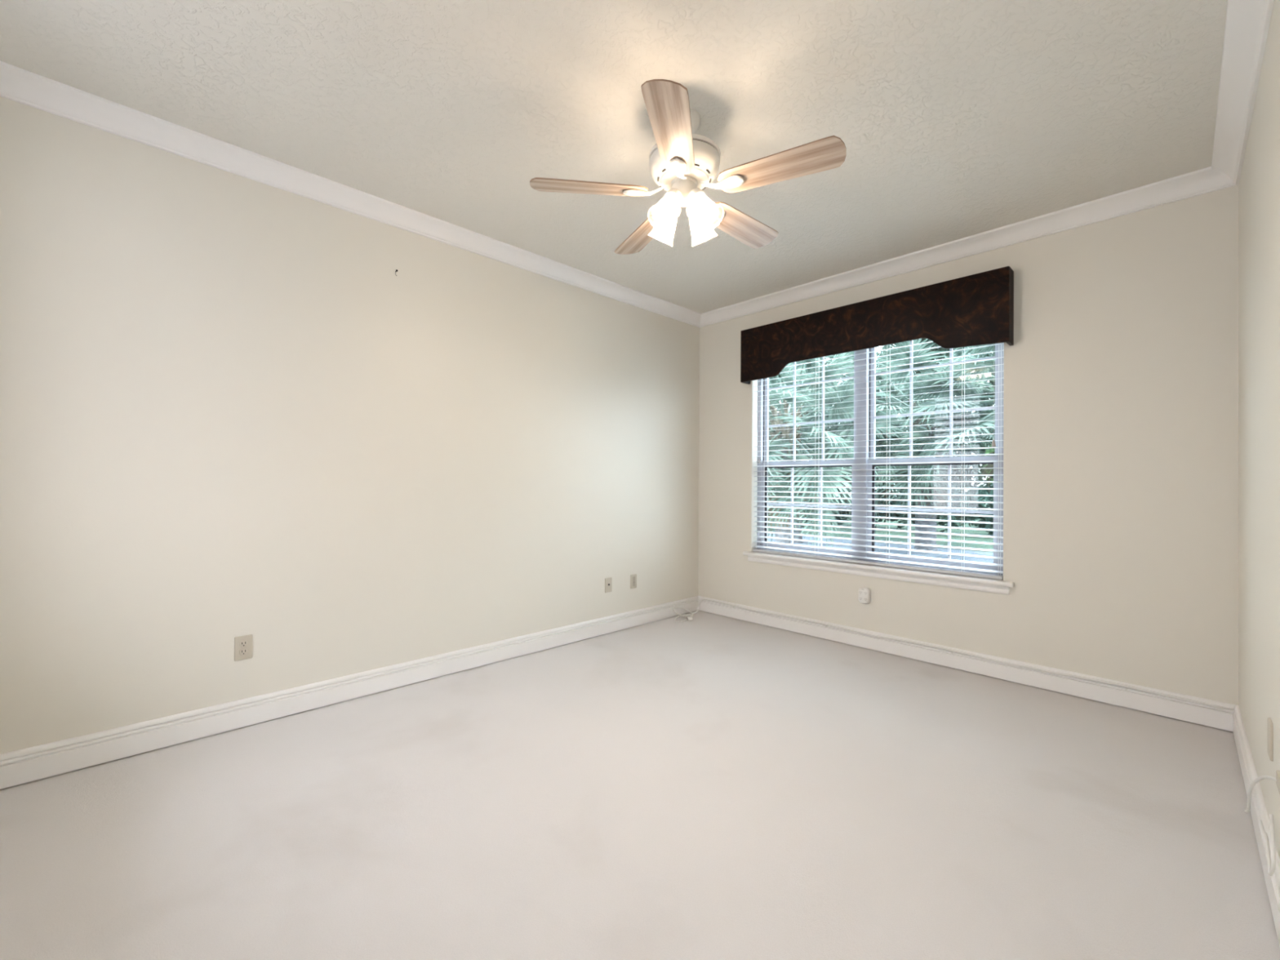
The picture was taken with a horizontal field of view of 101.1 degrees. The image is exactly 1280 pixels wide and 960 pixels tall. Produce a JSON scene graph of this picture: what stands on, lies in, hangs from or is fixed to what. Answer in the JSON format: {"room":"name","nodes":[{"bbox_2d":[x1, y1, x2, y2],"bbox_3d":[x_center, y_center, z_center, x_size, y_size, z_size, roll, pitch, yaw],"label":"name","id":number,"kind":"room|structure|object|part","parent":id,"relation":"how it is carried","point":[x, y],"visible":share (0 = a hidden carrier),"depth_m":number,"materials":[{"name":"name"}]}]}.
{"room":"empty bedroom","nodes":[
{"label":"empty bedroom","id":0,"kind":"room"},
{"bbox_2d":[0,96,699,754],"bbox_3d":[-1.085,-0.170,3.457,4.740,2.740,0.160,1,0,-44],"label":"wall","id":1,"kind":"structure","parent":0,"point":[227,411],"depth_m":2.63,"materials":[{"name":"beige paint"}]},
{"bbox_2d":[234,634,252,661],"bbox_3d":[-1.908,0.808,2.536,0.070,0.114,0.009,1,0,-44],"label":"electrical outlet","id":2,"kind":"object","parent":1,"relation":"attached to","point":[242,644],"visible":1,"depth_m":2.53,"materials":[{"name":"beige plastic"}]},
{"bbox_2d":[239,648,248,655],"bbox_3d":[-1.907,0.827,2.534,0.033,0.027,0.003,1,0,-44],"label":"receptacle","id":3,"kind":"object","parent":2,"relation":"attached to","point":[242,651],"depth_m":2.53,"materials":[{"name":"beige plastic"}]},
{"bbox_2d":[239,640,248,647],"bbox_3d":[-1.906,0.788,2.535,0.033,0.027,0.003,1,0,-44],"label":"receptacle","id":4,"kind":"object","parent":2,"relation":"attached to","point":[242,643],"depth_m":2.53,"materials":[{"name":"beige plastic"}]},
{"bbox_2d":[0,595,698,789],"bbox_3d":[-1.031,1.130,3.386,4.420,0.128,0.018,1,0,-44],"label":"baseboard","id":5,"kind":"structure","parent":1,"relation":"attached to","point":[30,764],"depth_m":2.62,"materials":[{"name":"white wood"}]},
{"bbox_2d":[0,61,701,327],"bbox_3d":[-0.989,-1.495,3.374,4.420,0.090,0.092,1,0,-44],"label":"crown molding","id":6,"kind":"structure","parent":1,"relation":"attached to","point":[19,85],"depth_m":2.60,"materials":[{"name":"white wood"}]},
{"bbox_2d":[604,577,612,592],"bbox_3d":[-0.246,0.829,4.154,0.070,0.114,0.015,1,0,-44],"label":"cable wall plate","id":7,"kind":"object","parent":1,"relation":"attached to","point":[608,581],"visible":1,"depth_m":4.16,"materials":[{"name":"beige plastic"}]},
{"bbox_2d":[630,573,636,588],"bbox_3d":[-0.052,0.836,4.348,0.068,0.114,0.008,1,0,-44],"label":"wall plate","id":8,"kind":"object","parent":1,"relation":"attached to","point":[633,577],"visible":1,"depth_m":4.34,"materials":[{"name":"beige plastic"}]},
{"bbox_3d":[-0.050,0.836,4.346,0.030,0.080,0.002,1,0,-44],"label":"jack panel","id":9,"kind":"part","parent":8,"relation":"part of","materials":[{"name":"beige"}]},
{"bbox_2d":[0,0,1227,313],"bbox_3d":[0.149,-1.609,2.209,4.740,0.140,3.670,1,0,-44],"label":"ceiling","id":10,"kind":"structure","parent":0,"point":[953,119],"depth_m":2.12,"materials":[{"name":"white paint"}]},
{"bbox_2d":[529,79,846,254],"bbox_3d":[0.227,-1.283,2.280,1.220,0.510,1.271,1,0,-44],"label":"ceiling fan","id":11,"kind":"object","parent":10,"relation":"hanging from","point":[683,162],"visible":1,"depth_m":2.14,"materials":[{"name":"white wood"}]},
{"bbox_3d":[-0.213,-1.219,2.199,0.487,0.006,0.150,0,12,-6],"label":"blade","id":12,"kind":"part","parent":11,"relation":"part of","materials":[{"name":"brown wood"}]},
{"bbox_3d":[0.019,-1.215,2.610,0.150,0.006,0.487,-13,5,-24],"label":"blade","id":13,"kind":"part","parent":11,"relation":"part of","materials":[{"name":"brown wood"}]},
{"bbox_3d":[0.116,-1.119,2.317,0.125,0.135,0.125,1,33,-44],"label":"lamp shade","id":14,"kind":"part","parent":11,"relation":"part of","materials":[{"name":"white glass"}]},
{"bbox_3d":[0.114,-1.120,2.171,0.125,0.135,0.125,0,-33,46],"label":"lamp shade","id":15,"kind":"part","parent":11,"relation":"part of","materials":[{"name":"white glass"}]},
{"bbox_3d":[0.114,-1.119,2.170,0.054,0.074,0.054,0,-33,46],"label":"light bulb","id":16,"kind":"part","parent":11,"relation":"part of","materials":[{"name":"white glass"}]},
{"bbox_3d":[0.114,-1.219,1.847,0.150,0.006,0.487,13,2,11],"label":"blade","id":17,"kind":"part","parent":11,"relation":"part of","materials":[{"name":"brown wood"}]},
{"bbox_3d":[0.262,-1.118,2.315,0.125,0.135,0.125,0,33,46],"label":"lamp shade","id":18,"kind":"part","parent":11,"relation":"part of","materials":[{"name":"white glass"}]},
{"bbox_3d":[0.260,-1.118,2.168,0.054,0.074,0.054,1,-33,-44],"label":"light bulb","id":19,"kind":"part","parent":11,"relation":"part of","materials":[{"name":"white glass"}]},
{"bbox_3d":[0.260,-1.119,2.169,0.125,0.135,0.125,1,-33,-44],"label":"lamp shade","id":20,"kind":"part","parent":11,"relation":"part of","materials":[{"name":"white glass"}]},
{"bbox_3d":[0.482,-1.212,2.520,0.487,0.006,0.150,1,-12,-43],"label":"blade","id":21,"kind":"part","parent":11,"relation":"part of","materials":[{"name":"brown wood"}]},
{"bbox_3d":[0.542,-1.215,2.049,0.487,0.006,0.150,0,-12,29],"label":"blade","id":22,"kind":"part","parent":11,"relation":"part of","materials":[{"name":"brown wood"}]},
{"bbox_2d":[0,609,1279,959],"bbox_3d":[0.131,1.260,2.193,4.740,0.120,3.670,1,0,-44],"label":"floor","id":23,"kind":"structure","parent":0,"point":[708,786],"depth_m":1.83,"materials":[{"name":"carpet"}]},
{"bbox_2d":[672,598,1223,709],"bbox_3d":[1.528,1.153,3.571,0.465,0.128,3.272,1,0,-44],"label":"power cord","id":24,"kind":"object","parent":23,"relation":"on","point":[689,618],"visible":1,"depth_m":3.34,"materials":[{"name":"white plastic"}]},
{"bbox_2d":[697,185,1238,731],"bbox_3d":[1.779,-0.150,3.800,0.160,2.740,3.350,1,0,-44],"label":"wall","id":25,"kind":"structure","parent":0,"point":[1121,369],"depth_m":2.93,"materials":[{"name":"beige paint"}]},
{"bbox_2d":[857,586,871,604],"bbox_3d":[1.621,0.836,3.811,0.035,0.119,0.083,1,0,-44],"label":"adapter","id":26,"kind":"object","parent":25,"relation":"attached to","point":[864,593],"visible":1,"depth_m":3.79,"materials":[{"name":"white plastic"}]},
{"bbox_2d":[740,266,1013,384],"bbox_3d":[1.560,-1.042,3.834,0.122,0.449,1.900,1,0,-44],"label":"window valance","id":27,"kind":"object","parent":25,"relation":"attached to","point":[978,308],"visible":1,"depth_m":3.57,"materials":[{"name":"fabric"}]},
{"bbox_2d":[742,551,1013,587],"bbox_3d":[1.602,0.631,3.884,0.133,0.027,1.920,1,0,-44],"label":"window sill","id":28,"kind":"structure","parent":25,"relation":"attached to","point":[845,564],"depth_m":3.67,"materials":[{"name":"white wood"}]},
{"bbox_2d":[747,555,1009,595],"bbox_3d":[1.583,0.669,3.861,0.022,0.051,1.870,1,0,-44],"label":"trim","id":29,"kind":"structure","parent":25,"relation":"attached to","point":[928,580],"depth_m":3.68,"materials":[{"name":"white wood"}]},
{"bbox_2d":[756,340,1004,575],"bbox_3d":[1.676,-0.266,3.957,0.082,1.768,1.812,1,0,-44],"label":"window","id":30,"kind":"structure","parent":25,"relation":"in","point":[858,420],"depth_m":3.91,"materials":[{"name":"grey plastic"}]},
{"bbox_3d":[1.349,0.218,4.275,0.028,0.739,0.830,1,0,-44],"label":"sash","id":31,"kind":"part","parent":30,"relation":"part of","materials":[{"name":"grey plastic"}]},
{"bbox_3d":[1.376,-0.620,4.301,0.023,0.990,0.830,1,0,-44],"label":"sash","id":32,"kind":"part","parent":30,"relation":"part of","materials":[{"name":"grey plastic"}]},
{"bbox_2d":[753,341,1004,579],"bbox_3d":[1.617,-0.251,3.899,0.073,1.729,1.798,1,0,-44],"label":"window blind","id":33,"kind":"object","parent":30,"relation":"attached to","point":[833,558],"visible":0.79,"depth_m":3.69,"materials":[{"name":"white plastic"}]},
{"bbox_3d":[1.017,-0.604,4.481,0.012,0.925,0.012,1,0,-44],"label":"pull cord","id":34,"kind":"part","parent":33,"relation":"part of","materials":[{"name":"white fabric"}]},
{"bbox_3d":[1.070,-0.238,4.471,0.057,1.666,0.002,1,0,-44],"label":"ladder cord","id":35,"kind":"part","parent":33,"relation":"part of","materials":[{"name":"white fabric"}]},
{"bbox_3d":[1.392,-0.238,4.142,0.057,1.666,0.002,1,0,-44],"label":"ladder cord","id":36,"kind":"part","parent":33,"relation":"part of","materials":[{"name":"white fabric"}]},
{"bbox_3d":[1.617,0.603,3.900,0.052,0.020,1.798,1,0,-44],"label":"rail","id":37,"kind":"part","parent":33,"relation":"part of","materials":[{"name":"white plastic"}]},
{"bbox_3d":[1.769,-0.238,3.755,0.057,1.666,0.002,1,0,-44],"label":"ladder cord","id":38,"kind":"part","parent":33,"relation":"part of","materials":[{"name":"white fabric"}]},
{"bbox_3d":[2.097,-0.237,3.419,0.057,1.666,0.002,1,0,-44],"label":"ladder cord","id":39,"kind":"part","parent":33,"relation":"part of","materials":[{"name":"white fabric"}]},
{"bbox_3d":[2.197,-0.636,3.272,0.022,0.860,0.022,1,0,-44],"label":"pull cord","id":40,"kind":"part","parent":33,"relation":"part of","materials":[{"name":"white fabric"}]},
{"bbox_3d":[2.237,-0.237,3.276,0.057,1.666,0.002,1,0,-44],"label":"ladder cord","id":41,"kind":"part","parent":33,"relation":"part of","materials":[{"name":"white fabric"}]},
{"bbox_3d":[1.986,0.218,3.622,0.028,0.739,0.830,1,0,-44],"label":"sash","id":42,"kind":"part","parent":30,"relation":"part of","materials":[{"name":"grey plastic"}]},
{"bbox_3d":[2.013,-0.620,3.648,0.023,0.990,0.830,1,0,-44],"label":"sash","id":43,"kind":"part","parent":30,"relation":"part of","materials":[{"name":"grey plastic"}]},
{"bbox_2d":[697,595,1236,732],"bbox_3d":[1.707,1.149,3.731,0.018,0.128,3.350,1,0,-44],"label":"baseboard","id":44,"kind":"structure","parent":25,"relation":"attached to","point":[1191,712],"depth_m":3.19,"materials":[{"name":"white wood"}]},
{"bbox_2d":[699,166,1238,327],"bbox_3d":[1.698,-1.476,3.720,0.092,0.090,3.350,1,0,-44],"label":"crown molding","id":45,"kind":"structure","parent":25,"relation":"attached to","point":[1208,180],"depth_m":3.20,"materials":[{"name":"white wood"}]},
{"bbox_2d":[1238,0,1279,858],"bbox_3d":[1.366,-0.169,0.945,4.740,2.740,0.160,1,0,-44],"label":"wall","id":46,"kind":"structure","parent":0,"point":[1259,185],"depth_m":1.83,"materials":[{"name":"beige paint"}]},
{"bbox_2d":[1211,0,1274,184],"bbox_3d":[1.286,-1.494,1.043,4.420,0.090,0.092,1,0,-44],"label":"crown molding","id":47,"kind":"structure","parent":46,"relation":"attached to","point":[1247,22],"depth_m":1.94,"materials":[{"name":"white wood"}]},
{"bbox_2d":[1233,705,1279,946],"bbox_3d":[1.296,1.131,1.002,4.420,0.128,0.018,1,0,-44],"label":"baseboard","id":48,"kind":"structure","parent":46,"relation":"attached to","point":[1258,811],"depth_m":1.76,"materials":[{"name":"white wood"}]},
{"bbox_2d":[1244,770,1279,813],"bbox_3d":[1.896,0.985,1.599,0.024,0.434,0.872,0,0,45],"label":"cord","id":49,"kind":"object","parent":46,"relation":"attached to","point":[1277,779],"visible":1,"depth_m":1.67,"materials":[{"name":"white plastic"}]},
{"bbox_2d":[1258,813,1275,875],"bbox_3d":[1.792,0.988,1.509,0.404,0.166,0.009,1,0,-44],"label":"cable loop","id":50,"kind":"object","parent":46,"relation":"attached to","point":[1271,864],"visible":1,"depth_m":1.41,"materials":[{"name":"white plastic"}]},
{"bbox_2d":[1266,717,1273,761],"bbox_3d":[1.937,0.796,1.620,0.070,0.114,0.006,1,0,-44],"label":"blank wall plate","id":51,"kind":"object","parent":46,"relation":"attached to","point":[1269,723],"visible":1,"depth_m":1.60,"materials":[{"name":"beige plastic"}]},
{"label":"outside","id":52,"kind":"structure","parent":0,"visible":0},
{"bbox_2d":[767,496,993,552],"bbox_3d":[15.093,1.865,33.104,59.820,0.200,70.000,1,0,-44],"label":"lawn","id":53,"kind":"structure","parent":52,"point":[846,524],"depth_m":15.65,"materials":[{"name":"green plant"}]},
{"bbox_2d":[768,368,833,489],"bbox_3d":[5.120,-2.633,24.491,5.792,8.838,9.011,1,0,-44],"label":"shade tree","id":54,"kind":"object","parent":53,"relation":"on","point":[779,375],"visible":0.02,"depth_m":22.27,"materials":[{"name":"green plant"}]},
{"bbox_2d":[767,351,913,547],"bbox_3d":[2.509,-0.639,9.441,3.973,4.389,4.063,1,0,-44],"label":"palm tree","id":55,"kind":"object","parent":53,"relation":"on","point":[879,424],"visible":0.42,"depth_m":8.80,"materials":[{"name":"green plant"}]},
{"bbox_2d":[804,343,934,478],"bbox_3d":[6.935,-1.573,16.438,5.030,6.390,4.406,1,0,-44],"label":"palm tree","id":56,"kind":"object","parent":53,"relation":"on","point":[878,366],"visible":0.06,"depth_m":15.94,"materials":[{"name":"green plant"}]},
{"bbox_2d":[773,482,993,536],"bbox_3d":[8.659,0.803,17.036,2.504,1.945,18.581,1,0,-44],"label":"hedge","id":57,"kind":"object","parent":53,"relation":"on","point":[988,499],"visible":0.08,"depth_m":15.59,"materials":[{"name":"green plant"}]},
{"bbox_2d":[875,337,995,511],"bbox_3d":[15.139,-3.561,25.259,5.591,11.450,11.460,1,0,-44],"label":"shade tree","id":58,"kind":"object","parent":53,"relation":"on","point":[940,348],"visible":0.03,"depth_m":24.21,"materials":[{"name":"green plant"}]},
{"bbox_2d":[982,438,995,484],"bbox_3d":[12.498,-0.127,16.304,2.281,3.622,3.262,1,0,-44],"label":"shade tree","id":59,"kind":"object","parent":53,"relation":"on","point":[988,451],"visible":0.02,"depth_m":17.04,"materials":[{"name":"green plant"}]},
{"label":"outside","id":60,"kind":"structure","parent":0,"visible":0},
{"bbox_2d":[767,533,993,563],"bbox_3d":[3.142,1.569,13.201,5.229,0.018,20.299,1,0,-37],"label":"driveway","id":61,"kind":"structure","parent":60,"point":[807,538],"depth_m":11.63,"materials":[{"name":"concrete"}]},
{"bbox_2d":[768,351,897,542],"bbox_3d":[4.093,-1.159,13.150,4.387,5.490,4.388,1,0,-44],"label":"palm tree","id":62,"kind":"object","parent":61,"relation":"on","point":[799,537],"visible":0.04,"depth_m":12.86,"materials":[{"name":"green plant"}]},
{"bbox_2d":[826,338,995,551],"bbox_3d":[6.338,-0.861,11.747,4.228,4.906,3.927,1,0,-40],"label":"palm tree","id":63,"kind":"object","parent":61,"relation":"on","point":[934,427],"visible":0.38,"depth_m":11.06,"materials":[{"name":"green plant"}]},
{"bbox_2d":[896,343,995,488],"bbox_3d":[6.521,-0.860,8.819,4.041,4.874,4.035,1,0,-44],"label":"palm tree","id":64,"kind":"object","parent":61,"relation":"on","point":[936,406],"visible":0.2,"depth_m":9.19,"materials":[{"name":"green plant"}]}
]}

